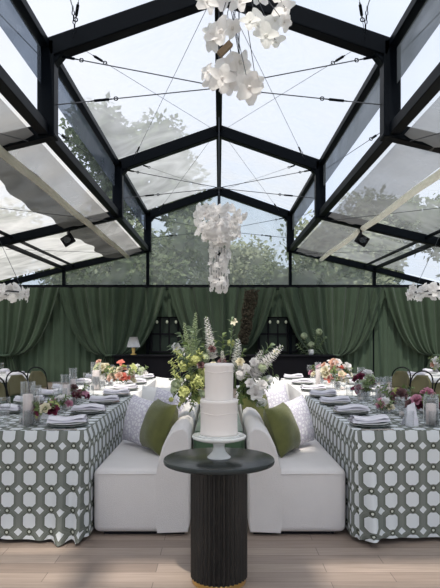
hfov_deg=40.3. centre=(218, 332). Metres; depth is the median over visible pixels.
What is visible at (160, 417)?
throw pillow
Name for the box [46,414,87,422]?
napkin
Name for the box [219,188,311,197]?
cable
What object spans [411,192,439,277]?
tree
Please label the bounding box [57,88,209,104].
cable
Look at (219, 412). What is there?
cake
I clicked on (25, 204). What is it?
tree
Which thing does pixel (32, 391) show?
tablecloth
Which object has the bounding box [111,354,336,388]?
bar counter
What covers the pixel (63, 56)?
cable
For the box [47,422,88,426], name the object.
charger plate
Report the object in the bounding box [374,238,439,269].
trim
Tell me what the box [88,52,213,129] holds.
cable
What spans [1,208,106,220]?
cable
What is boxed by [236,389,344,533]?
sofa
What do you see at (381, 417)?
napkin
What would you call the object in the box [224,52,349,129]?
cable
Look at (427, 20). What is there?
window
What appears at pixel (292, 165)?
cable
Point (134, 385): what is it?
napkin
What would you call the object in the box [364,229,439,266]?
trim
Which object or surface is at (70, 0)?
hanging chain
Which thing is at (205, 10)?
cable
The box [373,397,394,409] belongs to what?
flower arrangement
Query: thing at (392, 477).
tablecloth
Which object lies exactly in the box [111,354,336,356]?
countertop
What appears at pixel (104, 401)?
dinner plate
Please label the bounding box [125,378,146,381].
napkin
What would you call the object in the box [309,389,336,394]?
napkin
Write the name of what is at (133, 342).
table lamp
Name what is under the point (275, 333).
window
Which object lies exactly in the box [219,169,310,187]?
cable
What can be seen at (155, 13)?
roof beam
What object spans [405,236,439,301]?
chandelier
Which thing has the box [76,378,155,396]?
tablecloth
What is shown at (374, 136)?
cable
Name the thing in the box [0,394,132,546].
tablecloth
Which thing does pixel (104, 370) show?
flower arrangement
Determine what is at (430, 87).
trim
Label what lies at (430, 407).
candle
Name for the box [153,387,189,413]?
throw pillow
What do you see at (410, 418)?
napkin
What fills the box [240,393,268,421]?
throw pillow
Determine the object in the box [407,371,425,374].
napkin
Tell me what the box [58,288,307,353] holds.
wall
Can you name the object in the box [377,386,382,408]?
candle holder
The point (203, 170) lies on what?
sky
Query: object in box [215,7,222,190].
trim
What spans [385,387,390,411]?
candle holder
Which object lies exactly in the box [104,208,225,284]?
tree
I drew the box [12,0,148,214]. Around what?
trim
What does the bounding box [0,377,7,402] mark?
dining chair
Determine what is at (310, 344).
flower arrangement
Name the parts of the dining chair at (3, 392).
backrest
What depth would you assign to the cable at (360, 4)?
6.53 m
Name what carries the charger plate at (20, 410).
on the tablecloth at (47, 476)
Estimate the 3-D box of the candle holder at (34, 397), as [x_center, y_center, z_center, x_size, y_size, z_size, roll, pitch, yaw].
[-1.348,0.520,4.420,0.080,0.270,0.080,0,0,0]
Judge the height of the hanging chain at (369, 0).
0.434 m
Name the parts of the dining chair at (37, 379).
backrest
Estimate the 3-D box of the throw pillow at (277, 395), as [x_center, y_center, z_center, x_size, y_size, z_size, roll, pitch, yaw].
[0.509,0.725,5.630,0.471,0.472,0.196,0,0,-31]
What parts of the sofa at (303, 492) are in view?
backrest, seat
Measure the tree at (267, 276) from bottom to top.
5.305 m
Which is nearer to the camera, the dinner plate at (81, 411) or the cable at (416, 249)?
the dinner plate at (81, 411)
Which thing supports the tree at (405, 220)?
on the ground
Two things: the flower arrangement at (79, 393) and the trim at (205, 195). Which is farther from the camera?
the trim at (205, 195)
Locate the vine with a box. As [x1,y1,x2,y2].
[238,288,259,344]
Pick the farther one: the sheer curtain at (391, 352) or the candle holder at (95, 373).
the sheer curtain at (391, 352)
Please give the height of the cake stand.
0.134 m
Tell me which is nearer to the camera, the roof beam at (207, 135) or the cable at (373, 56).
the cable at (373, 56)
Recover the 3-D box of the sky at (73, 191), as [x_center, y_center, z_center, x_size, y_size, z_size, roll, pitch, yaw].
[-4.270,-1.945,7.050,4.260,1.010,19.900,0,0,0]
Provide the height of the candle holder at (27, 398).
0.310 m
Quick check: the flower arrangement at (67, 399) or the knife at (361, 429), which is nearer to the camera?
the knife at (361, 429)
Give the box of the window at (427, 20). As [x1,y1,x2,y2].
[292,0,439,229]
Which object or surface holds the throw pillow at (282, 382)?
on the sofa at (303, 492)
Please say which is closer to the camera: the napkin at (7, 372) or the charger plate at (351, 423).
the charger plate at (351, 423)
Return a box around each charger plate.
[0,409,22,413]
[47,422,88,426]
[71,410,105,413]
[89,401,119,403]
[309,395,336,397]
[319,401,350,404]
[332,410,368,414]
[349,422,390,426]
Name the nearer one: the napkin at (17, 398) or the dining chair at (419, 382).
the napkin at (17, 398)
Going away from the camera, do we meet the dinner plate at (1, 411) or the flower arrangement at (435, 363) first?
the dinner plate at (1, 411)
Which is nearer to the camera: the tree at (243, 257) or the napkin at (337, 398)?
the napkin at (337, 398)
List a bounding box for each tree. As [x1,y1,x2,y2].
[0,204,28,284]
[33,218,157,284]
[58,92,212,227]
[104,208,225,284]
[192,234,280,284]
[246,257,321,284]
[276,208,408,284]
[328,184,429,284]
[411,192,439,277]
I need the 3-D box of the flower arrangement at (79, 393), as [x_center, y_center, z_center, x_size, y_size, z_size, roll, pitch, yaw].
[-1.278,0.549,5.361,0.252,0.211,0.224,0,0,-13]
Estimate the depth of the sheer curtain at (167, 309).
17.00 m
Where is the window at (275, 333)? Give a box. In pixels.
[258,317,297,352]
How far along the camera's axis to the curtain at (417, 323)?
16.72 m
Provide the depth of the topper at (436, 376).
8.96 m
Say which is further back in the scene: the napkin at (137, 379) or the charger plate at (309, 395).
the napkin at (137, 379)
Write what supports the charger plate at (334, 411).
on the tablecloth at (392, 477)
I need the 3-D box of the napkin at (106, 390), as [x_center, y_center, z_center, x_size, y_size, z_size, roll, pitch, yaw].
[-1.069,0.603,6.270,0.270,0.050,0.140,0,0,1]
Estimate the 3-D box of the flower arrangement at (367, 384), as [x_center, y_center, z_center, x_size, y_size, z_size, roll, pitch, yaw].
[1.428,0.506,5.904,0.263,0.298,0.286,0,0,14]
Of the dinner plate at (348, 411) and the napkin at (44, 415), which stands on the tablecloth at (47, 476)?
the napkin at (44, 415)
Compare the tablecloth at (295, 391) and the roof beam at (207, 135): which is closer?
the tablecloth at (295, 391)
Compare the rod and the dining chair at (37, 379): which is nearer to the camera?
the rod
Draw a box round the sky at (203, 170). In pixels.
[68,20,329,209]
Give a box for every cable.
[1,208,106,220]
[7,249,135,253]
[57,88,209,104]
[58,133,91,155]
[62,55,201,83]
[73,0,78,34]
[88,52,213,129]
[126,188,218,197]
[127,169,218,187]
[133,10,205,159]
[152,233,194,237]
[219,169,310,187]
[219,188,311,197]
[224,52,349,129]
[232,11,304,159]
[232,165,294,186]
[243,233,285,237]
[261,92,380,104]
[264,55,375,77]
[302,249,430,253]
[331,208,436,220]
[346,133,379,155]
[359,0,364,34]
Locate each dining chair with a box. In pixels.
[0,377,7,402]
[5,370,29,403]
[27,367,47,393]
[390,367,410,390]
[409,371,433,399]
[433,378,439,401]
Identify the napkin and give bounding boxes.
[0,403,22,410]
[5,371,24,374]
[13,395,45,400]
[36,388,61,393]
[40,399,52,418]
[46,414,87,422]
[52,384,77,387]
[71,403,105,410]
[76,378,91,381]
[89,395,119,400]
[103,388,129,393]
[112,383,137,387]
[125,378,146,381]
[135,373,153,376]
[284,373,302,376]
[291,378,312,382]
[300,384,325,388]
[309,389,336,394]
[319,396,350,401]
[333,404,369,410]
[348,414,390,422]
[401,402,418,425]
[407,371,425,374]
[422,368,438,371]
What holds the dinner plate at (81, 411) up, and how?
on the charger plate at (102, 410)
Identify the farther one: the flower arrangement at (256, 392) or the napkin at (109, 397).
the napkin at (109, 397)
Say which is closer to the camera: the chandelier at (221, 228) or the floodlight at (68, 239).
the chandelier at (221, 228)
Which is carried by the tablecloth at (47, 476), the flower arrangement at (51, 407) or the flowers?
the flower arrangement at (51, 407)
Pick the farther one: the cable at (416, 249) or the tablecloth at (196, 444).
the cable at (416, 249)
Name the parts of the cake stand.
plate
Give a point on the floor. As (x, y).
(339, 559)
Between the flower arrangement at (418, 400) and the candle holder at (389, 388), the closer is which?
the flower arrangement at (418, 400)
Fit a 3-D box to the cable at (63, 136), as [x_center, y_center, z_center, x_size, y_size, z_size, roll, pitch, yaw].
[-2.100,-2.875,9.540,0.057,0.740,4.722,0,0,0]
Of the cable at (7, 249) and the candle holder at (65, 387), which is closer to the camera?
the candle holder at (65, 387)
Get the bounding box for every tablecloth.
[0,382,35,403]
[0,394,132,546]
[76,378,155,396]
[193,408,244,448]
[280,378,376,400]
[305,395,439,542]
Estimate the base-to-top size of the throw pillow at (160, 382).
0.421 m
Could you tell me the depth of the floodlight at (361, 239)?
11.74 m
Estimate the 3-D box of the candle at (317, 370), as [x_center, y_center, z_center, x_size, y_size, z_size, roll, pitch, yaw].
[1.204,0.505,7.300,0.080,0.300,0.080,0,0,0]
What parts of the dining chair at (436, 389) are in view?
backrest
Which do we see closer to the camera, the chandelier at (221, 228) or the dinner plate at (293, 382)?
the dinner plate at (293, 382)
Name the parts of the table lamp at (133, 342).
lamp shade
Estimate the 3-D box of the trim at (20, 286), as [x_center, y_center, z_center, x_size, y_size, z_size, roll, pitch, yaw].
[0.000,-1.290,16.850,12.600,0.050,0.050,0,0,0]
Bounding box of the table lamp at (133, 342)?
[127,337,139,354]
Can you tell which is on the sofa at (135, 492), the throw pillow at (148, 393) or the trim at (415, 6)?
the throw pillow at (148, 393)
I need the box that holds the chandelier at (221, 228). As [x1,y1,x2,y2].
[193,202,247,293]
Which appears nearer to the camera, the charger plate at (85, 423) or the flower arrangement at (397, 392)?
the charger plate at (85, 423)
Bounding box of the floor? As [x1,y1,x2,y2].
[0,382,439,587]
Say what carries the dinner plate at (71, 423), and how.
on the charger plate at (85, 423)
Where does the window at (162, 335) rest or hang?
in the wall
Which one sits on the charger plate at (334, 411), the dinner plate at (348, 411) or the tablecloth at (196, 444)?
the dinner plate at (348, 411)
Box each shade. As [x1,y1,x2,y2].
[0,99,139,258]
[298,112,439,260]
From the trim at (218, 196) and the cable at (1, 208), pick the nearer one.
the cable at (1, 208)
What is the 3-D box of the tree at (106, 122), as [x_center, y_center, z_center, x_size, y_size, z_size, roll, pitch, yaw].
[-4.551,-5.779,33.767,8.216,14.609,8.196,0,0,2]
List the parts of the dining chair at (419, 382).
backrest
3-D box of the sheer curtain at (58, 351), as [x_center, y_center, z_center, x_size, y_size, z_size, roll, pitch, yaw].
[-4.505,0.080,16.949,2.947,2.600,0.118,0,0,0]
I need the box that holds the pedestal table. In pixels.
[163,447,274,587]
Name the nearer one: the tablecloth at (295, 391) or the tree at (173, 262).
the tablecloth at (295, 391)
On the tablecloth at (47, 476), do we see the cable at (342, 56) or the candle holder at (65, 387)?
the candle holder at (65, 387)
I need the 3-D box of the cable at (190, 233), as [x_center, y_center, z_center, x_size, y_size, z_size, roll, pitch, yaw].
[-0.965,-2.800,17.020,1.931,0.214,0.034,0,0,0]
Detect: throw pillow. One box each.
[122,394,153,448]
[139,398,177,455]
[141,385,177,400]
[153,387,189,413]
[155,377,185,387]
[163,380,190,394]
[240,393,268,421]
[256,379,289,400]
[263,402,300,457]
[264,384,288,407]
[276,394,313,445]
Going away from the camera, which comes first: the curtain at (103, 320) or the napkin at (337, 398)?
the napkin at (337, 398)
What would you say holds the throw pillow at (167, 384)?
on the sofa at (135, 492)
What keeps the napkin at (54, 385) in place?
on the dinner plate
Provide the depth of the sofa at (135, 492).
4.13 m
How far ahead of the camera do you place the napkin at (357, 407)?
4.83 m
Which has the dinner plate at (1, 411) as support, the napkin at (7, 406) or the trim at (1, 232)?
the napkin at (7, 406)
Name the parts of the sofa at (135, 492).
seat, backrest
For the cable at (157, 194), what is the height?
0.214 m
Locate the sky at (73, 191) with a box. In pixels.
[0,93,139,279]
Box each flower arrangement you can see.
[31,399,59,418]
[48,394,72,406]
[70,383,89,398]
[92,359,118,380]
[106,359,136,382]
[135,364,148,375]
[167,325,216,389]
[168,313,282,412]
[296,329,327,354]
[308,363,330,377]
[320,358,352,382]
[350,369,376,393]
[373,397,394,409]
[376,383,413,407]
[404,387,439,409]
[428,355,439,369]
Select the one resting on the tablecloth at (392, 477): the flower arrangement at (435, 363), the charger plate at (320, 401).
the charger plate at (320, 401)
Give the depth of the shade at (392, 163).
8.76 m
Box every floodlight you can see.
[60,229,75,246]
[354,228,369,246]
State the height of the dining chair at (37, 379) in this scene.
0.915 m
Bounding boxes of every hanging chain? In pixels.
[70,0,76,32]
[363,0,369,32]
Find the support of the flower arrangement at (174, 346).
on the tablecloth at (196, 444)
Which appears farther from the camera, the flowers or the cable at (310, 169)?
the cable at (310, 169)
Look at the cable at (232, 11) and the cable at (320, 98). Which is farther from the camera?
the cable at (232, 11)
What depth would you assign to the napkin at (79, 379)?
7.67 m
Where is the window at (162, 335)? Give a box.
[150,317,187,352]
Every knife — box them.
[44,429,76,429]
[361,429,393,429]
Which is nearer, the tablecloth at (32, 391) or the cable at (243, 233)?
the tablecloth at (32, 391)
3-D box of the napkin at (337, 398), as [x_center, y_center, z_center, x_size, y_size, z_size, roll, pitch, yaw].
[1.065,0.603,5.520,0.270,0.050,0.140,0,0,3]
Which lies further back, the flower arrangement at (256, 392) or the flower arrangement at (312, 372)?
the flower arrangement at (312, 372)
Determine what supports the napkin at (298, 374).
on the dinner plate
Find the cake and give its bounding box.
[200,363,237,436]
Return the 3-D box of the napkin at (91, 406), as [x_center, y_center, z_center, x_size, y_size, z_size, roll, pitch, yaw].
[-1.067,0.603,4.917,0.270,0.052,0.140,0,0,-5]
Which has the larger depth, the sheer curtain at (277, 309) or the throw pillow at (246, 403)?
the sheer curtain at (277, 309)
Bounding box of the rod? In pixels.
[218,9,219,91]
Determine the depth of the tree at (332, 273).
26.82 m
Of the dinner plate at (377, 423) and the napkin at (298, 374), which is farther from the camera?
the napkin at (298, 374)
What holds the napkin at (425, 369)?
on the dinner plate
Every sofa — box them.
[94,389,201,533]
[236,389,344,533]
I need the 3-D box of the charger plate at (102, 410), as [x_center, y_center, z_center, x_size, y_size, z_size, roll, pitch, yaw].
[-1.070,0.647,4.927,0.290,0.016,0.290,0,0,0]
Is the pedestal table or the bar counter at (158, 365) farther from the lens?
the bar counter at (158, 365)
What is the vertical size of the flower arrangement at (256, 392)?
0.896 m
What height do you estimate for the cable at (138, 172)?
0.382 m
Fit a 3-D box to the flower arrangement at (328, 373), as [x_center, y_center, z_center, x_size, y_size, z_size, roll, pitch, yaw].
[1.354,0.472,6.997,0.357,0.365,0.384,0,0,-42]
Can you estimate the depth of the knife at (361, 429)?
4.05 m
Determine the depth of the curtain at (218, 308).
16.72 m
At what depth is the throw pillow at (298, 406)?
4.89 m
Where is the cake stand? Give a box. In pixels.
[192,432,245,459]
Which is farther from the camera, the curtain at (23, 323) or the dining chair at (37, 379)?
the curtain at (23, 323)
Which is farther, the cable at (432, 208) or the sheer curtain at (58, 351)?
the sheer curtain at (58, 351)
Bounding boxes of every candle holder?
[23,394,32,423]
[33,396,39,420]
[62,384,69,408]
[70,379,75,404]
[92,370,99,389]
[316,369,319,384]
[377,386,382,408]
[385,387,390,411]
[423,398,438,419]
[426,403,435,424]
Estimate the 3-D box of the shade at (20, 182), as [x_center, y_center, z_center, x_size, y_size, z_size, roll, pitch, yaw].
[-2.672,-2.182,9.900,1.024,0.273,13.802,0,0,0]
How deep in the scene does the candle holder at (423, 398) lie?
4.45 m
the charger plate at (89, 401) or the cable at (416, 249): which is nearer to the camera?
the charger plate at (89, 401)
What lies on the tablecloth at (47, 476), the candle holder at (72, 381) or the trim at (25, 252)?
the candle holder at (72, 381)
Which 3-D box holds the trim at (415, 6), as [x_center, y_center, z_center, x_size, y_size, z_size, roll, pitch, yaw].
[2.040,-3.380,7.050,0.120,0.100,19.900,0,0,0]
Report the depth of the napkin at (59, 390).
6.22 m
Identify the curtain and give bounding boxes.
[0,287,58,371]
[13,290,103,381]
[58,287,165,369]
[157,290,176,316]
[169,287,275,353]
[268,290,287,316]
[279,287,384,373]
[341,293,429,381]
[384,287,439,371]
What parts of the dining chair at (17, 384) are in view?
backrest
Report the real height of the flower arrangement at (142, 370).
0.235 m
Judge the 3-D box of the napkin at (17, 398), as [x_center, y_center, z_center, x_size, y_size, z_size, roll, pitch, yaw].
[-1.765,0.603,5.593,0.270,0.050,0.140,0,0,-6]
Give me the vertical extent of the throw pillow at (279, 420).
0.380 m
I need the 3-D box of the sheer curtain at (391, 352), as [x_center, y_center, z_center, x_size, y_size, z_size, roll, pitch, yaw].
[4.633,0.080,16.949,2.805,2.600,0.118,0,0,0]
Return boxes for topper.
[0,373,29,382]
[409,372,439,382]
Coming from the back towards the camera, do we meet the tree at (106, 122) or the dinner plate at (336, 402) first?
the tree at (106, 122)
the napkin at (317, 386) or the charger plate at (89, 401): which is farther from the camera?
the napkin at (317, 386)
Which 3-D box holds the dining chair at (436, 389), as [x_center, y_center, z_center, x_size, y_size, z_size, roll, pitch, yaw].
[2.428,0.943,6.816,0.563,0.915,0.468,0,0,-18]
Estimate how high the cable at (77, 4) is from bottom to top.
0.587 m
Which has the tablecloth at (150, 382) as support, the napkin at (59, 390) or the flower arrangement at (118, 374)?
the flower arrangement at (118, 374)
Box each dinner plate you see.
[0,409,19,412]
[50,422,84,425]
[72,410,101,412]
[92,400,114,402]
[104,393,127,394]
[293,382,311,383]
[325,401,346,403]
[333,409,364,412]
[351,421,389,425]
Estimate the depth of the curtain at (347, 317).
16.72 m
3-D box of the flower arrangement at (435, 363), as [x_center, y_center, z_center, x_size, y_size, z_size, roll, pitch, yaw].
[3.414,0.486,9.088,0.450,0.326,0.412,0,0,-27]
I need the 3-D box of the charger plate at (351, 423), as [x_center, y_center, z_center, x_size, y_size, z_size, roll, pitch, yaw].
[1.070,0.647,4.250,0.290,0.016,0.290,0,0,0]
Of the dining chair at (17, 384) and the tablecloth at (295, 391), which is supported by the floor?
the dining chair at (17, 384)
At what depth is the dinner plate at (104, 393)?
6.21 m
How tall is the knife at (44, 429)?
0.006 m
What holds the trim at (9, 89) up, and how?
attached to the roof beam at (155, 13)
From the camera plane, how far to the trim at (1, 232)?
13.54 m
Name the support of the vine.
hanging from the curtain at (218, 308)
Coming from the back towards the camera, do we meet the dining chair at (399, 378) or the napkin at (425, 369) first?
the napkin at (425, 369)
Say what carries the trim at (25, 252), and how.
attached to the roof beam at (155, 13)
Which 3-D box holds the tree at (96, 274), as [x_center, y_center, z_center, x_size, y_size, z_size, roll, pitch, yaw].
[-6.384,-2.272,29.182,6.395,7.611,6.204,0,0,32]
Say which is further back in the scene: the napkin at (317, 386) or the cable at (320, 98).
the cable at (320, 98)
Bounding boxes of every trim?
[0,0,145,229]
[0,65,148,250]
[0,187,439,285]
[0,230,73,266]
[4,245,63,269]
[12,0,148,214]
[19,195,421,374]
[20,286,418,287]
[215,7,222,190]
[289,0,425,214]
[289,62,439,250]
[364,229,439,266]
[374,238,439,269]
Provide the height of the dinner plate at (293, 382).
0.019 m
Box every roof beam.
[0,126,439,246]
[2,0,439,153]

